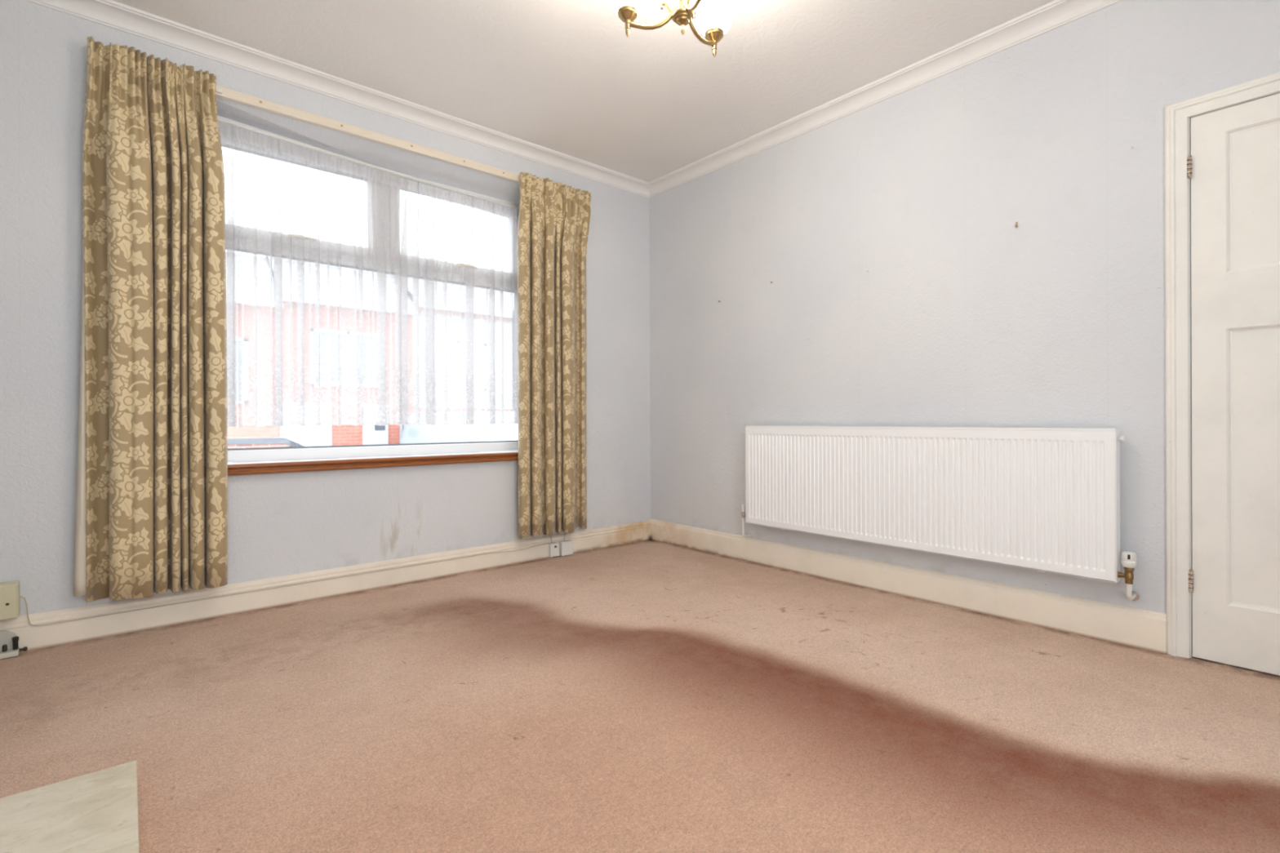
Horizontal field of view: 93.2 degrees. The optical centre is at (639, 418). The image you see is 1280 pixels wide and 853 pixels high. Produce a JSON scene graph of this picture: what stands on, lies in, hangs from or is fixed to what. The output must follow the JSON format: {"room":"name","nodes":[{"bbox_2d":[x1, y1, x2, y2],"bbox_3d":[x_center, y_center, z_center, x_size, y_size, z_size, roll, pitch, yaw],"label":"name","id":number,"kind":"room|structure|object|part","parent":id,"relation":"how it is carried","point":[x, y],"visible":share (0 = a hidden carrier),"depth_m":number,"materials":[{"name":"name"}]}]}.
{"room":"empty living room","nodes":[
{"label":"empty living room","id":0,"kind":"room"},
{"bbox_2d":[0,0,650,616],"bbox_3d":[-1.416,-0.401,3.347,4.080,2.570,0.300,0,0,-41],"label":"wall","id":1,"kind":"structure","parent":0,"point":[282,524],"depth_m":2.84,"materials":[{"name":"paint"}]},
{"bbox_2d":[0,580,20,620],"bbox_3d":[-2.405,0.678,2.225,0.170,0.128,0.095,0,0,-41],"label":"box","id":2,"kind":"object","parent":1,"relation":"attached to","point":[10,602],"visible":1,"depth_m":2.24,"materials":[{"name":"beige plastic"}]},
{"bbox_2d":[73,36,227,602],"bbox_3d":[-2.023,-0.389,2.520,0.501,2.254,0.131,0,0,-41],"label":"curtain","id":3,"kind":"object","parent":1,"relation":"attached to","point":[153,412],"visible":1,"depth_m":2.48,"materials":[{"name":"fabric"}]},
{"bbox_2d":[19,542,555,626],"bbox_3d":[-1.446,0.737,3.081,2.401,0.139,0.017,0,0,-41],"label":"cable","id":4,"kind":"object","parent":1,"relation":"attached to","point":[550,542],"visible":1,"depth_m":2.75,"materials":[{"name":"beige plastic"}]},
{"bbox_2d":[0,520,650,652],"bbox_3d":[-1.314,0.817,3.219,3.660,0.134,0.022,0,0,-41],"label":"baseboard","id":5,"kind":"structure","parent":1,"relation":"attached to","point":[34,637],"depth_m":2.86,"materials":[{"name":"paint"}]},
{"bbox_2d":[559,539,573,555],"bbox_3d":[-0.477,0.833,3.906,0.086,0.090,0.034,0,0,-41],"label":"box","id":6,"kind":"object","parent":5,"relation":"attached to","point":[566,548],"visible":1,"depth_m":3.89,"materials":[{"name":"white plastic"}]},
{"bbox_2d":[26,0,648,197],"bbox_3d":[-1.295,-1.652,3.202,3.680,0.072,0.083,0,0,-41],"label":"trim","id":7,"kind":"structure","parent":1,"relation":"attached to","point":[110,13],"depth_m":2.96,"materials":[{"name":"white paint"}]},
{"bbox_2d":[188,115,531,477],"bbox_3d":[-1.373,-0.618,3.300,1.815,1.746,0.277,0,0,-41],"label":"window","id":8,"kind":"structure","parent":1,"relation":"in","point":[268,455],"depth_m":3.21,"materials":[{"name":"white plastic"}]},
{"bbox_3d":[-1.724,-0.910,3.050,0.155,0.033,0.043,0,0,-41],"label":"sash handle","id":9,"kind":"part","parent":8,"relation":"part of","materials":[{"name":"white plastic"}]},
{"bbox_3d":[-1.397,-1.377,3.324,1.796,0.088,0.017,0,0,-41],"label":"net rail","id":10,"kind":"part","parent":8,"relation":"part of","materials":[{"name":"white plastic"}]},
{"bbox_2d":[217,120,519,426],"bbox_3d":[-1.392,-0.681,3.321,1.755,1.437,0.024,0,0,-41],"label":"curtain","id":11,"kind":"object","parent":8,"relation":"hanging from","point":[375,320],"visible":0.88,"depth_m":3.23,"materials":[{"name":"white fabric"}]},
{"bbox_3d":[-1.102,-1.123,3.659,0.812,0.482,0.062,0,0,-41],"label":"sash","id":12,"kind":"part","parent":8,"relation":"part of","materials":[{"name":"white plastic"}]},
{"bbox_3d":[-1.057,-0.912,3.628,0.155,0.033,0.043,0,0,-41],"label":"sash handle","id":13,"kind":"part","parent":8,"relation":"part of","materials":[{"name":"white plastic"}]},
{"bbox_2d":[215,84,519,182],"bbox_3d":[-1.296,-1.474,3.234,2.400,0.044,0.032,0,0,-41],"label":"batten","id":14,"kind":"object","parent":1,"relation":"attached to","point":[228,94],"visible":0.74,"depth_m":3.10,"materials":[{"name":"beige wood"}]},
{"bbox_2d":[216,87,222,93],"bbox_3d":[-2.035,-1.467,2.568,0.430,0.017,0.013,0,0,-41],"label":"track","id":15,"kind":"object","parent":14,"relation":"attached to","point":[218,90],"visible":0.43,"depth_m":2.70,"materials":[{"name":"white plastic"}]},
{"bbox_3d":[-0.552,-1.472,3.853,0.475,0.017,0.013,0,0,-41],"label":"track","id":16,"kind":"object","parent":14,"relation":"attached to","visible":0},
{"bbox_2d":[516,172,591,538],"bbox_3d":[-0.529,-0.388,3.810,0.544,2.220,0.122,0,0,-41],"label":"curtain","id":17,"kind":"object","parent":16,"relation":"hanging from","point":[554,218],"visible":1,"depth_m":3.77,"materials":[{"name":"fabric"}]},
{"bbox_2d":[548,542,559,557],"bbox_3d":[-0.546,0.833,3.851,0.066,0.086,0.026,0,0,-41],"label":"socket","id":18,"kind":"object","parent":1,"relation":"attached to","point":[553,548],"visible":1,"depth_m":3.84,"materials":[{"name":"white plastic"}]},
{"bbox_3d":[-0.539,0.852,3.842,0.058,0.032,0.002,0,0,-41],"label":"plate","id":19,"kind":"part","parent":18,"relation":"part of","materials":[{"name":"white plastic"}]},
{"bbox_2d":[112,0,1054,182],"bbox_3d":[-0.046,-1.751,1.759,4.080,0.120,4.600,0,0,-41],"label":"ceiling","id":20,"kind":"structure","parent":0,"point":[566,77],"depth_m":2.80,"materials":[{"name":"paint"}]},
{"bbox_2d":[608,0,732,57],"bbox_3d":[0.174,-1.475,1.987,0.428,0.432,0.436,0,0,-41],"label":"ceiling light","id":21,"kind":"object","parent":20,"relation":"attached to","point":[713,17],"visible":1,"depth_m":2.02,"materials":[{"name":"gold metal"}]},
{"bbox_3d":[-0.041,-1.422,2.006,0.127,0.145,0.127,0,0,-41],"label":"opal globe","id":22,"kind":"part","parent":21,"relation":"part of","materials":[{"name":"white glass"}]},
{"bbox_3d":[0.041,-1.327,1.994,0.170,0.084,0.015,0,0,8],"label":"arm","id":23,"kind":"part","parent":21,"relation":"part of","materials":[{"name":"gold metal"}]},
{"bbox_3d":[0.140,-1.491,1.980,0.052,0.340,0.052,0,0,-41],"label":"stem","id":24,"kind":"part","parent":21,"relation":"part of","materials":[{"name":"gold metal"}]},
{"bbox_3d":[0.141,-1.292,1.980,0.074,0.065,0.074,0,0,-41],"label":"lamp shade","id":25,"kind":"part","parent":21,"relation":"part of","materials":[{"name":"gold metal"}]},
{"bbox_3d":[0.174,-1.327,1.886,0.015,0.084,0.170,0,0,-20],"label":"arm","id":26,"kind":"part","parent":21,"relation":"part of","materials":[{"name":"gold metal"}]},
{"bbox_3d":[0.206,-1.327,2.055,0.015,0.084,0.170,0,0,41],"label":"arm","id":27,"kind":"part","parent":21,"relation":"part of","materials":[{"name":"gold metal"}]},
{"bbox_3d":[0.260,-1.423,2.118,0.127,0.145,0.127,0,0,-41],"label":"opal globe","id":28,"kind":"part","parent":21,"relation":"part of","materials":[{"name":"white glass"}]},
{"bbox_2d":[0,539,1279,852],"bbox_3d":[-0.020,0.939,1.740,4.080,0.120,4.550,0,0,-41],"label":"floor","id":29,"kind":"structure","parent":0,"point":[650,695],"depth_m":1.76,"materials":[{"name":"carpet"}]},
{"bbox_2d":[0,631,27,659],"bbox_3d":[-2.375,0.826,2.246,0.142,0.120,0.057,0,0,-41],"label":"power socket","id":30,"kind":"object","parent":29,"relation":"on","point":[9,641],"visible":1,"depth_m":2.27,"materials":[{"name":"white plastic"}]},
{"bbox_3d":[-2.398,0.829,2.259,0.105,0.078,0.007,0,0,-41],"label":"arched plate","id":31,"kind":"part","parent":30,"relation":"part of","materials":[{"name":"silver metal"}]},
{"bbox_2d":[0,760,138,852],"bbox_3d":[-1.004,0.867,0.887,0.435,0.032,1.287,0,0,-41],"label":"hearth slab","id":32,"kind":"object","parent":29,"relation":"on","point":[96,811],"visible":1,"depth_m":1.30,"materials":[{"name":"stone"}]},
{"bbox_2d":[649,0,1279,657],"bbox_3d":[1.540,-0.411,2.897,0.200,2.570,4.250,0,0,-41],"label":"wall","id":33,"kind":"structure","parent":0,"point":[962,316],"depth_m":2.80,"materials":[{"name":"paint"}]},
{"bbox_2d":[648,0,1122,198],"bbox_3d":[1.363,-1.662,2.880,0.083,0.072,4.050,0,0,-41],"label":"trim","id":34,"kind":"structure","parent":33,"relation":"attached to","point":[1053,15],"depth_m":2.98,"materials":[{"name":"white paint"}]},
{"bbox_2d":[648,519,1166,654],"bbox_3d":[1.014,0.803,3.340,0.022,0.145,2.886,0,0,-41],"label":"baseboard","id":35,"kind":"structure","parent":33,"relation":"attached to","point":[1144,629],"depth_m":2.82,"materials":[{"name":"paint"}]},
{"bbox_2d":[741,426,1139,600],"bbox_3d":[1.254,0.382,2.993,0.110,0.686,1.896,0,0,-41],"label":"radiator","id":36,"kind":"object","parent":33,"relation":"attached to","point":[1042,500],"visible":1,"depth_m":2.73,"materials":[{"name":"white metal"}]},
{"bbox_3d":[0.658,0.335,3.649,0.062,0.577,0.004,0,0,-41],"label":"panel","id":37,"kind":"part","parent":36,"relation":"part of","materials":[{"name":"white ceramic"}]},
{"bbox_2d":[745,426,1119,431],"bbox_3d":[1.238,0.043,2.977,0.065,0.008,1.776,0,0,-41],"label":"grille","id":38,"kind":"object","parent":36,"relation":"attached to","point":[747,428],"depth_m":2.91,"materials":[{"name":"white metal"}]},
{"bbox_3d":[1.821,0.331,2.306,0.062,0.577,0.004,0,0,-41],"label":"panel","id":39,"kind":"part","parent":36,"relation":"part of","materials":[{"name":"white metal"}]},
{"bbox_2d":[1164,71,1279,658],"bbox_3d":[2.246,-0.146,1.913,0.022,2.035,0.890,0,0,-41],"label":"trim","id":40,"kind":"structure","parent":33,"relation":"attached to","point":[1176,114],"depth_m":2.22,"materials":[{"name":"paint"}]},
{"bbox_2d":[1186,91,1279,675],"bbox_3d":[2.284,-0.116,1.950,0.152,1.975,0.768,0,0,-41],"label":"door","id":41,"kind":"structure","parent":33,"relation":"in","point":[1233,157],"depth_m":2.12,"materials":[{"name":"paint"}]},
{"bbox_3d":[2.255,-0.767,1.929,0.013,0.510,0.564,0,0,-41],"label":"panel moulding","id":42,"kind":"part","parent":41,"relation":"part of","materials":[{"name":"paint"}]},
{"bbox_3d":[2.259,0.168,1.929,0.013,0.986,0.564,0,0,-41],"label":"panel moulding","id":43,"kind":"part","parent":41,"relation":"part of","materials":[{"name":"paint"}]},
{"bbox_3d":[2.266,-0.767,1.938,0.016,0.510,0.564,0,0,-41],"label":"panel","id":44,"kind":"part","parent":41,"relation":"part of","materials":[{"name":"paint"}]},
{"bbox_3d":[2.269,0.168,1.938,0.016,0.986,0.564,0,0,-41],"label":"panel","id":45,"kind":"part","parent":41,"relation":"part of","materials":[{"name":"paint"}]},
{"label":"outside","id":46,"kind":"structure","parent":0,"visible":0},
{"bbox_3d":[-15.907,1.985,30.541,70.000,0.200,59.600,0,0,-41],"label":"ground","id":47,"kind":"structure","parent":46,"visible":0},
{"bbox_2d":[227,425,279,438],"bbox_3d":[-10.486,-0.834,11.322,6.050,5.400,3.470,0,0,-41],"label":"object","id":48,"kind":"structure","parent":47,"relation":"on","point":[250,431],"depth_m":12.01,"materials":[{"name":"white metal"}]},
{"bbox_2d":[227,437,321,462],"bbox_3d":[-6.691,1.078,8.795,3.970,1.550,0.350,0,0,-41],"label":"car","id":49,"kind":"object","parent":47,"relation":"on","point":[261,442],"depth_m":9.33,"materials":[{"name":"metal"}]},
{"bbox_2d":[280,424,404,458],"bbox_3d":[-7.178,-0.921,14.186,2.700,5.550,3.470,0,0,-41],"label":"house","id":50,"kind":"structure","parent":47,"relation":"on","point":[346,434],"depth_m":13.10,"materials":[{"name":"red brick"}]},
{"bbox_3d":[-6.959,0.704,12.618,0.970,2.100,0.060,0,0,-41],"label":"garage door","id":51,"kind":"part","parent":50,"relation":"part of","materials":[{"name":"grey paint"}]},
{"bbox_3d":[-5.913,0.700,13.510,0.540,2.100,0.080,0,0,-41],"label":"house door","id":52,"kind":"part","parent":50,"relation":"part of","materials":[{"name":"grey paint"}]},
{"bbox_3d":[-5.816,0.160,13.533,0.220,0.180,0.015,0,0,-41],"label":"letter plate","id":53,"kind":"part","parent":50,"relation":"part of","materials":[{"name":"grey metal"}]},
{"bbox_2d":[396,423,515,456],"bbox_3d":[-3.214,0.851,12.287,1.800,1.980,4.817,0,0,-41],"label":"van","id":54,"kind":"object","parent":47,"relation":"on","point":[455,433],"visible":0.03,"depth_m":11.40,"materials":[{"name":"white paint"}]}
]}

